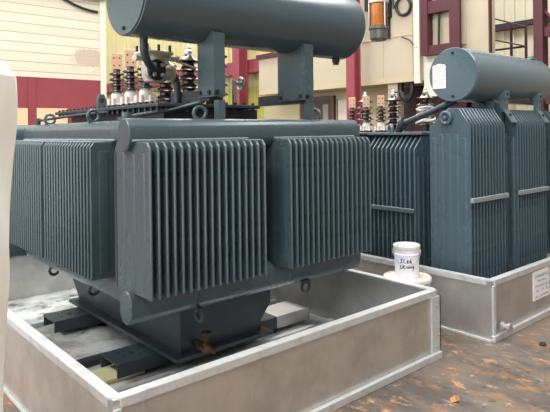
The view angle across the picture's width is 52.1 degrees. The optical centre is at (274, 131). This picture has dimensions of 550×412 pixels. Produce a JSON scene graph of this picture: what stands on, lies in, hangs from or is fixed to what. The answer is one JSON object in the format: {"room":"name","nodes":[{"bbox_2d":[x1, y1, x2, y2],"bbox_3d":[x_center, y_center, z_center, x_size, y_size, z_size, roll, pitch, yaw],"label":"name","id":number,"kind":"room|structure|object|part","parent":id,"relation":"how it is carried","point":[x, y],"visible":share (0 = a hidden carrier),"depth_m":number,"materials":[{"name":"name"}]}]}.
{"room":"transformer factory floor","nodes":[
{"label":"transformer factory floor","id":0,"kind":"room"},
{"bbox_2d":[0,0,99,80],"bbox_3d":[-6.992,-0.304,6.710,10.280,3.980,0.300,-1,0,-41],"label":"wall","id":1,"kind":"structure","parent":0,"point":[39,38],"depth_m":9.36,"materials":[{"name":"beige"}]},
{"bbox_2d":[17,108,27,124],"bbox_3d":[-4.296,0.485,8.827,0.810,1.735,0.010,-1,0,-41],"label":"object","id":2,"kind":"structure","parent":1,"relation":"attached to","point":[22,116],"depth_m":9.04,"materials":[{"name":"beige paint"}]},
{"bbox_2d":[28,77,35,124],"bbox_3d":[-3.938,0.376,9.137,0.120,2.545,0.017,-1,0,-41],"label":"trim","id":3,"kind":"structure","parent":1,"relation":"attached to","point":[31,80],"depth_m":9.13,"materials":[{"name":"red paint"}]},
{"bbox_2d":[36,108,67,124],"bbox_3d":[-3.701,0.025,9.351,0.505,0.840,0.010,-1,0,-41],"label":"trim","id":4,"kind":"structure","parent":1,"relation":"attached to","point":[41,112],"depth_m":9.32,"materials":[{"name":"beige paint"}]},
{"bbox_2d":[16,76,100,122],"bbox_3d":[-6.903,0.412,6.572,10.220,2.545,0.010,-1,0,-41],"label":"trim","id":5,"kind":"structure","parent":1,"relation":"attached to","point":[67,94],"depth_m":9.46,"materials":[{"name":"red paint"}]},
{"bbox_2d":[64,0,97,12],"bbox_3d":[-4.120,-2.239,9.003,2.664,0.325,0.044,-1,0,-41],"label":"cable","id":6,"kind":"object","parent":1,"relation":"attached to","point":[68,1],"visible":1,"depth_m":9.67,"materials":[{"name":"black rubber"}]},
{"bbox_2d":[99,0,106,101],"bbox_3d":[-3.137,-0.351,10.064,0.100,3.980,0.350,-1,0,-41],"label":"trim","id":7,"kind":"structure","parent":1,"relation":"attached to","point":[102,16],"depth_m":9.93,"materials":[{"name":"beige paint"}]},
{"bbox_2d":[105,0,270,118],"bbox_3d":[-4.181,-2.149,19.990,0.100,7.600,15.000,-1,0,-41],"label":"wall","id":8,"kind":"structure","parent":0,"point":[115,43],"depth_m":19.45,"materials":[{"name":"yellow paint"}]},
{"bbox_2d":[106,59,258,93],"bbox_3d":[-4.353,-1.782,19.902,0.260,0.370,15.100,-1,0,-41],"label":"trim","id":9,"kind":"structure","parent":8,"relation":"attached to","point":[252,64],"depth_m":16.32,"materials":[{"name":"red metal"}]},
{"bbox_2d":[259,74,423,95],"bbox_3d":[2.054,-0.985,11.861,1.300,0.120,5.930,-1,0,-41],"label":"trim","id":10,"kind":"structure","parent":8,"relation":"attached to","point":[378,82],"depth_m":11.47,"materials":[{"name":"beige paint"}]},
{"bbox_2d":[232,48,247,104],"bbox_3d":[-0.977,-2.138,15.552,0.300,7.500,0.300,-1,0,-41],"label":"trim","id":11,"kind":"structure","parent":0,"point":[239,56],"depth_m":15.53,"materials":[{"name":"red metal"}]},
{"bbox_2d":[3,315,549,411],"bbox_3d":[-2.779,1.684,10.824,26.000,0.100,32.000,-1,0,-41],"label":"floor","id":12,"kind":"structure","parent":0,"point":[512,373],"depth_m":3.57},
{"bbox_2d":[0,61,17,411],"bbox_3d":[-1.444,0.638,2.216,0.752,1.960,0.755,-1,0,-41],"label":"plastic sheet","id":13,"kind":"object","parent":12,"relation":"on","point":[8,82],"visible":1,"depth_m":2.27,"materials":[{"name":"white plastic"}]},
{"bbox_2d":[3,256,441,411],"bbox_3d":[-0.922,1.371,4.468,2.470,0.481,3.546,-1,0,-41],"label":"drip tray","id":14,"kind":"object","parent":12,"relation":"on","point":[363,332],"visible":0.73,"depth_m":3.38,"materials":[{"name":"silver metal"}]},
{"bbox_3d":[-2.068,1.381,5.802,2.420,0.460,0.012,-1,0,-41],"label":"panel","id":15,"kind":"part","parent":14,"relation":"part of","materials":[{"name":"grey metal"}]},
{"bbox_3d":[-1.827,1.378,3.693,0.012,0.460,3.486,-1,0,-41],"label":"panel","id":16,"kind":"part","parent":14,"relation":"part of","materials":[{"name":"grey metal"}]},
{"bbox_2d":[76,352,103,367],"bbox_3d":[-1.320,1.578,3.820,0.400,0.044,0.080,-1,0,-41],"label":"bar","id":17,"kind":"object","parent":14,"relation":"on","point":[93,360],"visible":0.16,"depth_m":3.84,"materials":[{"name":"grey paint"}]},
{"bbox_2d":[91,365,144,384],"bbox_3d":[-1.085,1.583,3.657,0.420,0.029,0.205,-1,0,-41],"label":"board","id":18,"kind":"object","parent":14,"relation":"on","point":[108,374],"visible":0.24,"depth_m":3.65,"materials":[{"name":"beige wood"}]},
{"bbox_2d":[9,0,388,378],"bbox_3d":[-0.549,0.123,4.577,2.505,2.868,2.465,-1,0,-41],"label":"transformer","id":19,"kind":"object","parent":14,"relation":"on","point":[174,221],"visible":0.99,"depth_m":3.58,"materials":[{"name":"metal"}]},
{"bbox_3d":[-1.547,-0.103,4.257,1.069,0.085,0.040,-1,0,41],"label":"brace rod","id":20,"kind":"part","parent":19,"relation":"part of","materials":[{"name":"grey paint"}]},
{"bbox_3d":[-1.310,-0.224,4.240,0.072,0.120,0.024,-1,0,-41],"label":"lifting plate","id":21,"kind":"part","parent":19,"relation":"part of","materials":[{"name":"grey paint"}]},
{"bbox_3d":[-0.960,-0.162,4.265,0.800,0.023,1.700,-1,0,-41],"label":"tank lid","id":22,"kind":"part","parent":19,"relation":"part of","materials":[{"name":"grey paint"}]},
{"bbox_3d":[-0.696,-0.132,3.463,0.525,0.142,0.125,-1,0,-32],"label":"brace rod","id":23,"kind":"part","parent":19,"relation":"part of","materials":[{"name":"grey paint"}]},
{"bbox_3d":[-0.867,0.456,4.472,1.000,1.210,1.900,-1,0,-41],"label":"tank","id":24,"kind":"part","parent":19,"relation":"part of","materials":[{"name":"grey metal"}]},
{"bbox_3d":[-0.537,-0.229,3.680,0.060,0.072,0.460,-1,0,-41],"label":"cross arm","id":25,"kind":"part","parent":19,"relation":"part of","materials":[{"name":"grey paint"}]},
{"bbox_3d":[-0.442,1.288,3.600,0.064,0.025,0.064,-1,0,-41],"label":"valve handle","id":26,"kind":"part","parent":19,"relation":"part of","materials":[{"name":"black metal"}]},
{"bbox_3d":[-0.339,-0.131,3.447,0.050,0.130,0.050,-1,0,-41],"label":"stand leg","id":27,"kind":"part","parent":19,"relation":"part of","materials":[{"name":"grey paint"}]},
{"bbox_3d":[0.044,-0.237,4.186,0.060,0.072,0.460,-1,0,-41],"label":"cross arm","id":28,"kind":"part","parent":19,"relation":"part of","materials":[{"name":"grey paint"}]},
{"bbox_3d":[0.242,-0.138,3.952,0.050,0.130,0.050,-1,0,-41],"label":"stand leg","id":29,"kind":"part","parent":19,"relation":"part of","materials":[{"name":"grey paint"}]},
{"bbox_3d":[0.788,-0.980,4.715,0.012,0.240,0.010,-1,0,-41],"label":"tie rod","id":30,"kind":"part","parent":19,"relation":"part of","materials":[{"name":"silver metal"}]},
{"bbox_2d":[369,25,388,41],"bbox_3d":[0.870,-0.822,4.713,0.170,0.118,0.170,-1,0,-41],"label":"cup","id":31,"kind":"object","parent":19,"relation":"on","point":[378,33],"depth_m":4.65,"materials":[{"name":"silver metal"}]},
{"bbox_2d":[370,5,387,25],"bbox_3d":[0.868,-0.979,4.713,0.150,0.187,0.150,-1,0,-41],"label":"glass jar","id":32,"kind":"object","parent":19,"relation":"on","point":[378,13],"depth_m":4.65,"materials":[{"name":"orange glass"}]},
{"bbox_3d":[0.907,-0.981,4.643,0.012,0.240,0.010,-1,0,-41],"label":"tie rod","id":33,"kind":"part","parent":19,"relation":"part of","materials":[{"name":"silver metal"}]},
{"bbox_3d":[0.230,1.352,3.165,2.420,0.460,0.012,-1,0,-41],"label":"panel","id":34,"kind":"part","parent":14,"relation":"part of","materials":[{"name":"grey metal"}]},
{"bbox_3d":[-0.011,1.355,5.274,0.012,0.460,3.486,-1,0,-41],"label":"panel","id":35,"kind":"part","parent":14,"relation":"part of","materials":[{"name":"grey metal"}]},
{"bbox_2d":[383,271,431,286],"bbox_3d":[1.059,1.368,4.489,0.380,0.439,0.380,-1,0,-41],"label":"drum","id":36,"kind":"object","parent":12,"relation":"on","point":[425,279],"visible":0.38,"depth_m":4.43,"materials":[{"name":"paint"}]},
{"bbox_2d":[392,242,420,278],"bbox_3d":[1.056,1.027,4.501,0.215,0.257,0.216,-1,0,-41],"label":"pail","id":37,"kind":"object","parent":36,"relation":"on","point":[406,254],"visible":1,"depth_m":4.42,"materials":[{"name":"white plastic"}]},
{"bbox_3d":[1.054,0.913,4.503,0.212,0.029,0.212,-1,0,-41],"label":"pail lid","id":38,"kind":"part","parent":37,"relation":"part of","materials":[{"name":"white plastic"}]},
{"bbox_2d":[352,253,549,342],"bbox_3d":[1.728,1.348,6.244,2.830,0.461,3.098,-1,0,-41],"label":"drip tray","id":39,"kind":"object","parent":12,"relation":"on","point":[493,309],"visible":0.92,"depth_m":4.46,"materials":[{"name":"silver metal"}]},
{"bbox_3d":[0.652,1.357,5.362,0.012,0.440,2.976,-1,0,-41],"label":"panel","id":40,"kind":"part","parent":39,"relation":"part of","materials":[{"name":"grey metal"}]},
{"bbox_2d":[347,47,549,277],"bbox_3d":[1.684,0.384,6.150,2.288,2.359,2.312,-1,0,-41],"label":"transformer","id":41,"kind":"object","parent":39,"relation":"on","point":[471,187],"visible":0.83,"depth_m":5.08,"materials":[{"name":"blue paint"}]},
{"bbox_3d":[1.650,0.700,6.351,1.580,1.360,1.820,-1,0,-41],"label":"tank","id":42,"kind":"part","parent":41,"relation":"part of","materials":[{"name":"grey metal"}]},
{"bbox_3d":[1.642,0.007,6.351,1.720,0.025,1.960,-1,0,-41],"label":"tank lid","id":43,"kind":"part","parent":41,"relation":"part of","materials":[{"name":"blue paint"}]},
{"bbox_2d":[388,83,403,131],"bbox_3d":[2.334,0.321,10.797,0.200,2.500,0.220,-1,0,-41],"label":"insulator","id":44,"kind":"object","parent":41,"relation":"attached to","point":[394,86],"depth_m":10.73,"materials":[{"name":"brown ceramic"}]},
{"bbox_3d":[1.484,-0.256,6.713,0.146,0.464,0.021,-1,0,25],"label":"arcing rod","id":45,"kind":"part","parent":41,"relation":"part of","materials":[{"name":"grey metal"}]},
{"bbox_2d":[433,66,444,86],"bbox_3d":[1.467,-0.496,5.021,0.002,0.173,0.115,-1,0,-41],"label":"print","id":46,"kind":"object","parent":41,"relation":"attached to","point":[438,71],"depth_m":5.02,"materials":[{"name":"white paper"}]},
{"bbox_3d":[2.684,1.332,5.151,2.800,0.440,0.012,-1,0,-41],"label":"panel","id":47,"kind":"part","parent":39,"relation":"part of","materials":[{"name":"grey metal"}]},
{"bbox_2d":[450,395,459,402],"bbox_3d":[1.061,1.571,3.320,0.095,0.030,0.048,-1,0,-41],"label":"dry leaf","id":48,"kind":"object","parent":12,"relation":"on","point":[455,398],"visible":1,"depth_m":3.31,"materials":[{"name":"orange plant"}]},
{"bbox_2d":[346,0,360,131],"bbox_3d":[1.496,-2.169,10.810,0.200,7.500,0.200,-1,0,-41],"label":"trim","id":49,"kind":"structure","parent":0,"point":[353,63],"depth_m":10.79,"materials":[{"name":"red metal"}]},
{"bbox_2d":[259,0,494,89],"bbox_3d":[1.609,-3.480,11.500,0.200,4.880,5.930,-1,0,-41],"label":"wall","id":50,"kind":"structure","parent":0,"point":[397,51],"depth_m":10.66,"materials":[{"name":"beige paint"}]},
{"bbox_2d":[256,53,277,59],"bbox_3d":[0.272,-1.893,13.057,0.300,0.260,1.900,-1,0,-41],"label":"trim","id":51,"kind":"structure","parent":50,"relation":"on","point":[268,55],"depth_m":13.37,"materials":[{"name":"red metal"}]},
{"bbox_2d":[364,0,391,38],"bbox_3d":[1.976,-2.800,10.844,0.118,2.050,0.590,-1,0,-41],"label":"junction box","id":52,"kind":"object","parent":50,"relation":"attached to","point":[389,5],"visible":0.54,"depth_m":10.66,"materials":[{"name":"metal"}]},
{"bbox_2d":[361,0,413,77],"bbox_3d":[1.681,-2.331,11.271,0.011,2.580,2.650,-1,0,-41],"label":"trim","id":53,"kind":"structure","parent":50,"relation":"attached to","point":[411,0],"depth_m":10.35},
{"bbox_2d":[391,0,411,16],"bbox_3d":[2.350,-2.684,10.441,0.091,1.089,0.452,-1,0,-41],"label":"cable loop","id":54,"kind":"object","parent":50,"relation":"attached to","point":[395,6],"visible":1,"depth_m":10.45,"materials":[{"name":"black rubber"}]},
{"bbox_2d":[398,82,414,102],"bbox_3d":[2.475,-0.821,10.574,0.100,0.540,0.360,-1,0,-41],"label":"hose","id":55,"kind":"object","parent":50,"relation":"hanging from","point":[409,96],"visible":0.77,"depth_m":10.51,"materials":[{"name":"black"}]},
{"bbox_2d":[413,0,422,83],"bbox_3d":[2.568,-3.357,10.179,0.088,4.950,0.120,-1,0,-41],"label":"trim","id":56,"kind":"structure","parent":50,"relation":"attached to","point":[418,67],"depth_m":10.14,"materials":[{"name":"beige"}]},
{"bbox_2d":[424,55,437,95],"bbox_3d":[2.853,-0.995,9.930,0.027,0.720,0.490,-1,0,-41],"label":"trim","id":57,"kind":"structure","parent":50,"relation":"attached to","point":[428,60],"depth_m":10.04,"materials":[{"name":"beige paint"}]},
{"bbox_2d":[420,0,466,55],"bbox_3d":[2.884,-3.596,9.727,0.196,4.480,0.780,-1,0,-41],"label":"window","id":58,"kind":"structure","parent":50,"relation":"in","point":[443,26],"depth_m":9.76,"materials":[{"name":"red metal"}]},
{"bbox_3d":[2.858,-3.210,9.766,0.040,3.451,0.120,-1,0,-41],"label":"stay rod","id":59,"kind":"part","parent":58,"relation":"part of","materials":[{"name":"black metal"}]},
{"bbox_2d":[488,0,491,52],"bbox_3d":[3.518,-2.143,9.199,0.070,7.400,0.025,-1,0,-41],"label":"trim","id":60,"kind":"structure","parent":50,"relation":"attached to","point":[489,1],"depth_m":9.18,"materials":[{"name":"red paint"}]},
{"bbox_2d":[264,84,515,131],"bbox_3d":[1.970,0.326,12.205,0.200,2.500,6.580,-1,0,-41],"label":"wall","id":61,"kind":"structure","parent":0,"point":[281,111],"depth_m":12.65,"materials":[{"name":"beige paint"}]},
{"bbox_2d":[299,95,335,119],"bbox_3d":[0.995,0.383,13.112,0.080,2.410,1.110,-1,0,-41],"label":"door","id":62,"kind":"structure","parent":61,"relation":"in","point":[326,105],"depth_m":12.89,"materials":[{"name":"red wood"}]},
{"bbox_3d":[1.162,-0.349,12.867,0.015,0.570,0.170,-1,0,-41],"label":"pane","id":63,"kind":"part","parent":62,"relation":"part of","materials":[{"name":"white glass"}]},
{"bbox_2d":[337,99,346,119],"bbox_3d":[1.531,-0.219,12.525,0.035,1.040,0.370,-1,0,-41],"label":"notice board","id":64,"kind":"object","parent":61,"relation":"attached to","point":[341,104],"visible":0.29,"depth_m":12.55,"materials":[{"name":"beige"}]},
{"bbox_2d":[404,86,476,131],"bbox_3d":[3.234,0.335,10.480,0.160,2.450,2.160,-1,0,-41],"label":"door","id":65,"kind":"structure","parent":61,"relation":"in","point":[410,107],"depth_m":10.89,"materials":[{"name":"red"}]},
{"bbox_2d":[495,0,549,110],"bbox_3d":[8.178,-2.301,15.692,0.110,7.600,10.880,-1,0,-41],"label":"wall","id":66,"kind":"structure","parent":0,"point":[507,10],"depth_m":16.79,"materials":[{"name":"beige paint"}]},
{"bbox_2d":[495,18,549,29],"bbox_3d":[7.652,-3.184,15.986,0.200,0.140,4.000,-1,0,-41],"label":"trim","id":67,"kind":"structure","parent":66,"relation":"attached to","point":[529,21],"depth_m":16.55,"materials":[{"name":"black metal"}]},
{"bbox_2d":[533,0,549,110],"bbox_3d":[4.558,-2.156,9.048,0.200,7.400,0.720,-1,0,-41],"label":"trim","id":68,"kind":"structure","parent":0,"point":[541,30],"depth_m":9.19,"materials":[{"name":"red paint"}]},
{"bbox_3d":[2.837,-1.455,13.430,4.050,0.240,4.500,-1,0,-41],"label":"trim","id":69,"kind":"structure","parent":0,"visible":0},
{"bbox_2d":[495,18,527,58],"bbox_3d":[3.336,-2.041,12.876,4.085,0.920,3.070,-1,0,-41],"label":"guard rail","id":70,"kind":"object","parent":69,"relation":"on","point":[524,26],"visible":0.35,"depth_m":13.06,"materials":[{"name":"grey metal"}]},
{"bbox_3d":[4.847,-2.210,14.195,0.050,0.510,3.000,-1,0,-41],"label":"rail","id":71,"kind":"part","parent":70,"relation":"part of","materials":[{"name":"red metal"}]},
{"bbox_3d":[4.306,-2.203,11.734,4.050,0.496,0.036,-1,0,-41],"label":"rail","id":72,"kind":"part","parent":70,"relation":"part of","materials":[{"name":"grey metal"}]},
{"bbox_3d":[5.605,-2.069,13.328,0.065,0.920,0.065,-1,0,26],"label":"post","id":73,"kind":"part","parent":70,"relation":"part of","materials":[{"name":"red metal"}]},
{"bbox_3d":[5.835,-2.072,13.064,0.065,0.920,0.065,-1,0,-19],"label":"post","id":74,"kind":"part","parent":70,"relation":"part of","materials":[{"name":"red metal"}]}
]}

